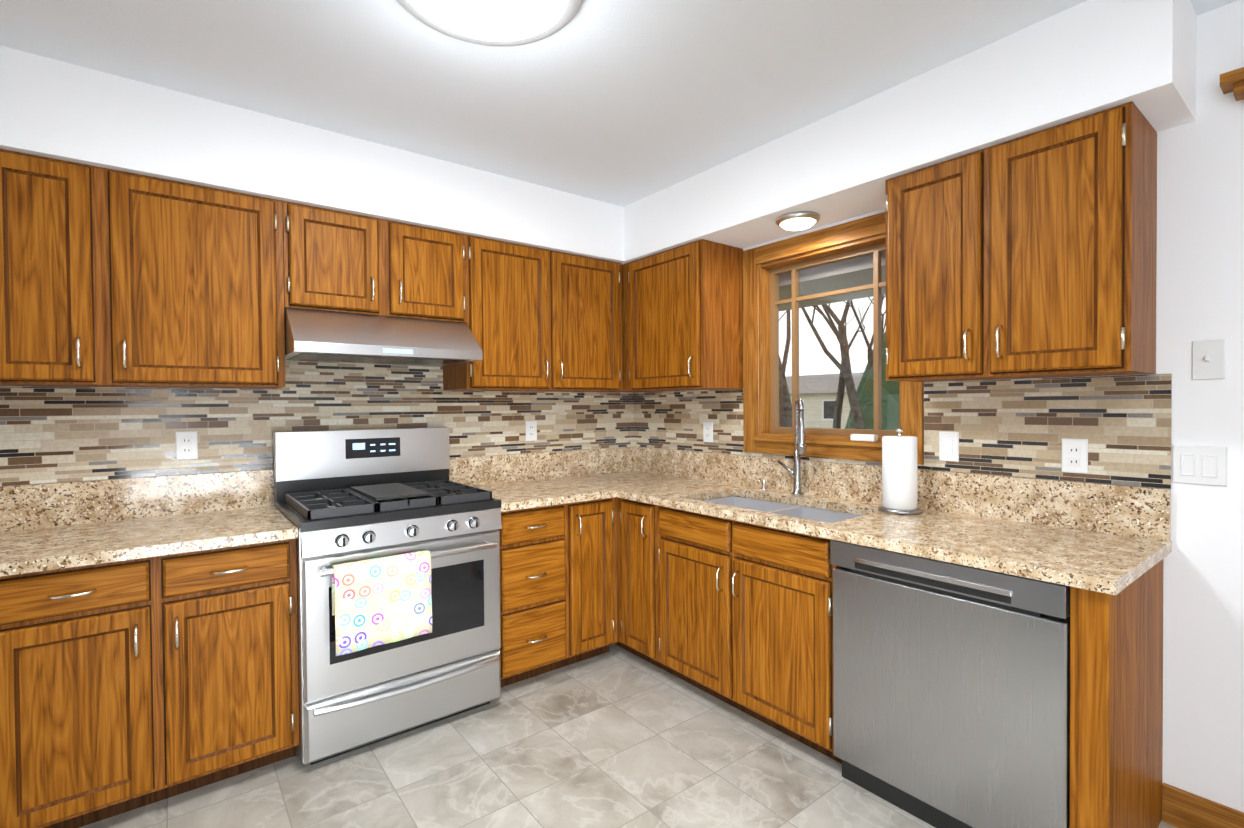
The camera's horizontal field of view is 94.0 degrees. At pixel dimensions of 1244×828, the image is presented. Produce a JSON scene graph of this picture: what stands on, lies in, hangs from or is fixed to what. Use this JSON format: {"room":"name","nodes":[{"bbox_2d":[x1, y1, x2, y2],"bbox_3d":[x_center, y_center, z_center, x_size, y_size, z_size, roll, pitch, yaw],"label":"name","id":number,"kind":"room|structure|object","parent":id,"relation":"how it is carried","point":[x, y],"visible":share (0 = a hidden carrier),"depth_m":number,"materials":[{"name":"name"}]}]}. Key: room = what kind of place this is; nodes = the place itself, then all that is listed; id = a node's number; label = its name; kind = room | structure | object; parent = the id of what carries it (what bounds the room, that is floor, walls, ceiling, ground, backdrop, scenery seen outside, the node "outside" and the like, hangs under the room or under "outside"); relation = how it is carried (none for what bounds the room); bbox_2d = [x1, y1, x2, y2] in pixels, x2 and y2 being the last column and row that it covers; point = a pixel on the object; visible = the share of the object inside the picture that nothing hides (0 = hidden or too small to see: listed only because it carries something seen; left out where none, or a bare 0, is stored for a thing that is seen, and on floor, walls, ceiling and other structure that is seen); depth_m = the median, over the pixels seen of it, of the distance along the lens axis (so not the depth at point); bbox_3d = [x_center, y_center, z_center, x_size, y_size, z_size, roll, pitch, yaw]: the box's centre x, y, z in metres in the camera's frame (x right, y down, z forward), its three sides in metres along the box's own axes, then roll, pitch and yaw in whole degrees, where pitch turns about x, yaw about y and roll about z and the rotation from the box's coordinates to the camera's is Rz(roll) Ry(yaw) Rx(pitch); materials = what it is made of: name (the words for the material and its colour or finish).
{"room":"kitchen","nodes":[
{"label":"kitchen","id":0,"kind":"room"},
{"bbox_2d":[0,386,630,504],"bbox_3d":[-1.306,0.079,2.833,3.720,2.500,0.120,-1,1,-38],"label":"wall","id":1,"kind":"structure","parent":0,"point":[271,418],"depth_m":2.41,"materials":[{"name":"white paint"}]},
{"bbox_2d":[0,149,284,388],"bbox_3d":[-1.844,-0.474,2.100,1.048,0.743,0.364,-1,1,-38],"label":"upper cabinet","id":2,"kind":"object","parent":1,"relation":"attached to","point":[112,278],"visible":1,"depth_m":2.03,"materials":[{"name":"brown wood"}]},
{"bbox_2d":[0,361,631,498],"bbox_3d":[-1.142,-0.035,2.878,3.099,0.803,0.007,-1,1,-38],"label":"tile backsplash","id":3,"kind":"structure","parent":1,"relation":"attached to","point":[48,434],"depth_m":2.54,"materials":[{"name":"tile"}]},
{"bbox_2d":[175,431,197,459],"bbox_3d":[-1.780,0.129,2.372,0.072,0.116,0.008,-1,1,-38],"label":"electrical outlet","id":4,"kind":"object","parent":3,"relation":"attached to","point":[186,445],"visible":1,"depth_m":2.37,"materials":[{"name":"white plastic"}]},
{"bbox_2d":[525,421,536,440],"bbox_3d":[-0.523,0.097,3.351,0.072,0.116,0.008,-1,1,-38],"label":"electrical outlet","id":5,"kind":"object","parent":3,"relation":"attached to","point":[531,430],"visible":1,"depth_m":3.35,"materials":[{"name":"white plastic"}]},
{"bbox_2d":[283,201,465,322],"bbox_3d":[-1.131,-0.647,2.654,0.760,0.423,0.364,-1,1,-38],"label":"upper cabinet","id":6,"kind":"object","parent":1,"relation":"attached to","point":[336,261],"visible":0.98,"depth_m":2.50,"materials":[{"name":"brown wood"}]},
{"bbox_2d":[284,307,482,365],"bbox_3d":[-1.085,-0.336,2.603,0.756,0.192,0.491,-1,1,-38],"label":"range hood","id":7,"kind":"object","parent":6,"relation":"attached to","point":[311,335],"visible":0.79,"depth_m":2.44,"materials":[{"name":"silver metal"}]},
{"bbox_2d":[443,234,622,391],"bbox_3d":[-0.453,-0.500,3.184,0.952,0.743,0.364,-1,1,-38],"label":"upper cabinet","id":8,"kind":"object","parent":1,"relation":"attached to","point":[541,320],"visible":1,"depth_m":3.02,"materials":[{"name":"brown wood"}]},
{"bbox_2d":[0,0,1237,206],"bbox_3d":[0.072,-1.197,1.031,3.720,0.080,4.640,-1,1,-38],"label":"ceiling","id":9,"kind":"structure","parent":0,"point":[622,102],"depth_m":1.95,"materials":[{"name":"white paint"}]},
{"bbox_2d":[0,45,623,264],"bbox_3d":[-1.184,-1.015,2.624,3.450,0.310,0.345,-1,1,-38],"label":"soffit","id":10,"kind":"structure","parent":9,"relation":"attached to","point":[50,108],"depth_m":2.25,"materials":[{"name":"white paint"}]},
{"bbox_2d":[396,0,582,46],"bbox_3d":[-0.367,-1.145,1.544,0.536,0.030,0.536,-1,1,-38],"label":"ceiling light","id":11,"kind":"object","parent":9,"relation":"in","point":[502,23],"visible":1,"depth_m":1.66,"materials":[{"name":"white glass"}]},
{"bbox_2d":[624,0,1196,263],"bbox_3d":[0.860,-1.029,2.527,0.345,0.310,2.310,-1,1,-38],"label":"soffit","id":12,"kind":"structure","parent":9,"relation":"attached to","point":[1084,60],"depth_m":1.96,"materials":[{"name":"white paint"}]},
{"bbox_2d":[776,211,819,230],"bbox_3d":[0.785,-0.850,2.591,0.190,0.048,0.190,-1,1,-38],"label":"ceiling light","id":13,"kind":"object","parent":12,"relation":"attached to","point":[798,221],"visible":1,"depth_m":2.54,"materials":[{"name":"white glass"}]},
{"bbox_2d":[79,643,1176,827],"bbox_3d":[0.080,1.313,1.057,3.450,0.060,4.400,-1,1,-38],"label":"floor","id":14,"kind":"structure","parent":0,"point":[616,736],"depth_m":2.04,"materials":[{"name":"tile"}]},
{"bbox_2d":[0,538,298,827],"bbox_3d":[-1.750,0.866,2.000,1.034,0.835,0.654,-1,1,-38],"label":"base cabinet","id":15,"kind":"object","parent":14,"relation":"on","point":[128,685],"visible":1,"depth_m":1.82,"materials":[{"name":"brown wood"}]},
{"bbox_2d":[0,469,297,576],"bbox_3d":[-1.758,0.350,1.998,1.034,0.193,0.643,-1,1,-38],"label":"countertop","id":16,"kind":"structure","parent":15,"relation":"on","point":[47,526],"depth_m":2.12,"materials":[{"name":"stone"}]},
{"bbox_2d":[273,427,501,764],"bbox_3d":[-1.002,0.673,2.502,0.766,1.195,0.722,-1,1,-38],"label":"range","id":17,"kind":"object","parent":14,"relation":"on","point":[343,496],"visible":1,"depth_m":2.33,"materials":[{"name":"silver metal"}]},
{"bbox_2d":[332,550,431,655],"bbox_3d":[-0.883,0.689,2.150,0.340,0.312,0.062,-1,1,-38],"label":"towel","id":18,"kind":"object","parent":17,"relation":"hanging from","point":[381,601],"visible":1,"depth_m":2.12,"materials":[{"name":"fabric"}]},
{"bbox_2d":[498,497,617,686],"bbox_3d":[-0.462,0.842,3.003,0.688,0.835,0.654,-1,1,-38],"label":"base cabinet","id":19,"kind":"object","parent":14,"relation":"on","point":[558,580],"visible":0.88,"depth_m":2.76,"materials":[{"name":"brown wood"}]},
{"bbox_2d":[449,450,611,511],"bbox_3d":[-0.495,0.327,2.981,0.624,0.193,0.643,-1,1,-38],"label":"countertop","id":20,"kind":"structure","parent":19,"relation":"on","point":[538,479],"depth_m":3.19,"materials":[{"name":"stone"}]},
{"bbox_2d":[576,446,1171,594],"bbox_3d":[0.619,0.323,2.602,0.668,0.193,2.610,-1,1,-38],"label":"countertop","id":21,"kind":"structure","parent":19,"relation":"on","point":[1112,539],"depth_m":2.05,"materials":[{"name":"stone"}]},
{"bbox_2d":[757,480,767,489],"bbox_3d":[0.699,0.352,2.888,0.066,0.055,0.040,-1,1,-38],"label":"soap dispenser","id":22,"kind":"object","parent":21,"relation":"on","point":[763,485],"visible":1,"depth_m":2.88,"materials":[{"name":"silver metal"}]},
{"bbox_2d":[705,496,859,522],"bbox_3d":[0.659,0.505,2.516,0.382,0.166,0.792,-1,1,-38],"label":"sink","id":23,"kind":"object","parent":21,"relation":"in","point":[798,511],"visible":0.08,"depth_m":2.62,"materials":[{"name":"silver metal"}]},
{"bbox_2d":[778,398,805,494],"bbox_3d":[0.802,0.154,2.732,0.103,0.453,0.187,-1,1,-38],"label":"faucet","id":24,"kind":"object","parent":21,"relation":"on","point":[799,435],"visible":1,"depth_m":2.73,"materials":[{"name":"silver metal"}]},
{"bbox_2d":[878,428,921,514],"bbox_3d":[1.096,0.220,2.290,0.156,0.328,0.156,-1,1,-38],"label":"paper towel","id":25,"kind":"object","parent":21,"relation":"on","point":[899,473],"visible":1,"depth_m":2.24,"materials":[{"name":"white paper"}]},
{"bbox_2d":[614,497,671,673],"bbox_3d":[0.111,0.834,3.279,0.654,0.835,0.922,-1,1,-38],"label":"base cabinet","id":26,"kind":"object","parent":14,"relation":"on","point":[638,569],"visible":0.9,"depth_m":2.85,"materials":[{"name":"brown wood"}]},
{"bbox_2d":[658,496,841,763],"bbox_3d":[0.678,0.840,2.551,0.654,0.835,0.920,-1,1,-38],"label":"base cabinet","id":27,"kind":"object","parent":14,"relation":"on","point":[746,618],"visible":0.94,"depth_m":2.29,"materials":[{"name":"brown wood"}]},
{"bbox_2d":[830,540,1069,827],"bbox_3d":[1.159,0.846,1.918,0.617,0.832,0.662,-1,1,-38],"label":"dishwasher","id":28,"kind":"object","parent":14,"relation":"on","point":[951,695],"visible":0.73,"depth_m":1.69,"materials":[{"name":"silver metal"}]},
{"bbox_2d":[1069,558,1163,827],"bbox_3d":[1.410,0.847,1.639,0.618,0.835,0.078,-1,1,-38],"label":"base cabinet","id":29,"kind":"object","parent":14,"relation":"on","point":[1116,701],"visible":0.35,"depth_m":1.48,"materials":[{"name":"brown wood"}]},
{"bbox_2d":[636,0,1243,812],"bbox_3d":[1.490,0.066,2.146,0.150,2.500,4.400,-1,1,-38],"label":"wall","id":30,"kind":"structure","parent":0,"point":[1200,236],"depth_m":1.72,"materials":[{"name":"white paint"}]},
{"bbox_2d":[609,239,742,392],"bbox_3d":[0.217,-0.507,3.346,0.364,0.743,0.931,-1,1,-38],"label":"upper cabinet","id":31,"kind":"object","parent":30,"relation":"attached to","point":[682,317],"visible":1,"depth_m":3.04,"materials":[{"name":"brown wood"}]},
{"bbox_2d":[779,251,885,310],"bbox_3d":[1.270,-0.780,3.108,0.690,0.190,3.800,-1,1,-38],"label":"canopy","id":32,"kind":"object","parent":30,"relation":"attached to","point":[855,280],"depth_m":3.00,"materials":[{"name":"grey"}]},
{"bbox_2d":[743,212,923,464],"bbox_3d":[0.973,-0.328,2.744,0.170,1.060,0.925,-1,1,-38],"label":"window","id":33,"kind":"structure","parent":30,"relation":"in","point":[762,301],"depth_m":2.84,"materials":[{"name":"brown wood"}]},
{"bbox_2d":[850,434,877,441],"bbox_3d":[1.060,0.104,2.540,0.038,0.029,0.110,-1,1,-38],"label":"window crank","id":34,"kind":"object","parent":33,"relation":"on","point":[864,437],"visible":1,"depth_m":2.52,"materials":[{"name":"white plastic"}]},
{"bbox_2d":[632,374,1171,488],"bbox_3d":[0.887,0.045,2.792,0.007,0.352,2.580,-1,1,-38],"label":"tile backsplash","id":35,"kind":"structure","parent":30,"relation":"attached to","point":[1122,424],"depth_m":2.09,"materials":[{"name":"tile"}]},
{"bbox_2d":[703,422,712,441],"bbox_3d":[0.487,0.102,3.293,0.008,0.116,0.072,-1,1,-38],"label":"electrical outlet","id":36,"kind":"object","parent":35,"relation":"attached to","point":[707,431],"visible":1,"depth_m":3.29,"materials":[{"name":"white plastic"}]},
{"bbox_2d":[939,432,958,461],"bbox_3d":[1.280,0.128,2.274,0.009,0.116,0.072,-1,1,-38],"label":"light switch","id":37,"kind":"object","parent":35,"relation":"attached to","point":[948,446],"visible":1,"depth_m":2.27,"materials":[{"name":"white plastic"}]},
{"bbox_2d":[1061,438,1087,473],"bbox_3d":[1.527,0.142,1.958,0.008,0.116,0.072,-1,1,-38],"label":"electrical outlet","id":38,"kind":"object","parent":35,"relation":"attached to","point":[1074,455],"visible":1,"depth_m":1.96,"materials":[{"name":"white plastic"}]},
{"bbox_2d":[885,101,1156,381],"bbox_3d":[1.296,-0.496,1.960,0.364,0.743,0.701,-1,1,-38],"label":"upper cabinet","id":39,"kind":"object","parent":30,"relation":"attached to","point":[1033,255],"visible":1,"depth_m":1.79,"materials":[{"name":"brown wood"}]},
{"bbox_2d":[1172,445,1226,486],"bbox_3d":[1.717,0.152,1.726,0.009,0.116,0.116,-1,1,-38],"label":"light switch","id":40,"kind":"object","parent":30,"relation":"attached to","point":[1201,465],"visible":1,"depth_m":1.72,"materials":[{"name":"white plastic"}]},
{"bbox_2d":[1162,783,1243,827],"bbox_3d":[2.228,1.208,1.090,0.015,0.115,1.794,-1,1,-38],"label":"baseboard","id":41,"kind":"structure","parent":30,"relation":"attached to","point":[1181,808],"depth_m":1.74,"materials":[{"name":"brown wood"}]},
{"bbox_2d":[1192,339,1225,379],"bbox_3d":[1.722,-0.159,1.705,0.018,0.116,0.070,-1,1,-38],"label":"light switch","id":42,"kind":"object","parent":30,"relation":"attached to","point":[1208,359],"visible":1,"depth_m":1.71,"materials":[{"name":"white plastic"}]},
{"bbox_2d":[1220,67,1243,100],"bbox_3d":[2.095,0.158,1.183,0.079,2.215,1.230,-1,1,-38],"label":"door frame","id":43,"kind":"structure","parent":30,"relation":"attached to","point":[1232,81],"depth_m":1.62,"materials":[{"name":"brown wood"}]},
{"label":"outside","id":44,"kind":"structure","parent":0,"visible":0},
{"bbox_3d":[21.628,1.412,33.301,69.840,0.300,70.000,-1,1,-38],"label":"ground","id":45,"kind":"structure","parent":44,"visible":0},
{"bbox_2d":[779,389,786,426],"bbox_3d":[2.502,-4.724,21.826,14.102,12.663,6.222,-1,1,-38],"label":"tree","id":46,"kind":"object","parent":45,"relation":"on","point":[782,419],"depth_m":20.61,"materials":[{"name":"green plant"}]},
{"bbox_2d":[779,310,791,426],"bbox_3d":[1.675,-3.478,13.884,9.583,10.411,7.820,-1,1,-38],"label":"tree","id":47,"kind":"object","parent":45,"relation":"on","point":[783,385],"depth_m":12.62,"materials":[{"name":"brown plant"}]},
{"bbox_2d":[786,372,863,428],"bbox_3d":[15.537,-0.775,39.314,8.800,4.000,15.800,-1,1,-38],"label":"house","id":48,"kind":"structure","parent":45,"relation":"on","point":[819,403],"depth_m":37.04,"materials":[{"name":"beige"}]},
{"bbox_2d":[801,300,864,428],"bbox_3d":[5.881,-4.477,18.561,5.513,12.245,9.266,-1,1,-38],"label":"tree","id":49,"kind":"object","parent":45,"relation":"on","point":[851,388],"depth_m":15.95,"materials":[{"name":"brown plant"}]},
{"bbox_2d":[813,298,872,428],"bbox_3d":[10.031,-3.963,26.816,11.039,10.907,9.546,-1,1,-38],"label":"tree","id":50,"kind":"object","parent":45,"relation":"on","point":[837,421],"depth_m":24.45,"materials":[{"name":"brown plant"}]},
{"bbox_2d":[843,295,885,373],"bbox_3d":[8.217,-3.486,19.837,8.301,10.158,8.154,-1,1,-38],"label":"tree","id":51,"kind":"object","parent":45,"relation":"on","point":[870,352],"depth_m":19.55,"materials":[{"name":"brown plant"}]},
{"bbox_2d":[845,331,898,429],"bbox_3d":[8.714,-0.921,19.339,9.100,5.000,5.748,-1,1,-38],"label":"tree","id":52,"kind":"object","parent":45,"relation":"on","point":[865,378],"depth_m":17.92,"materials":[{"name":"green plant"}]}
]}

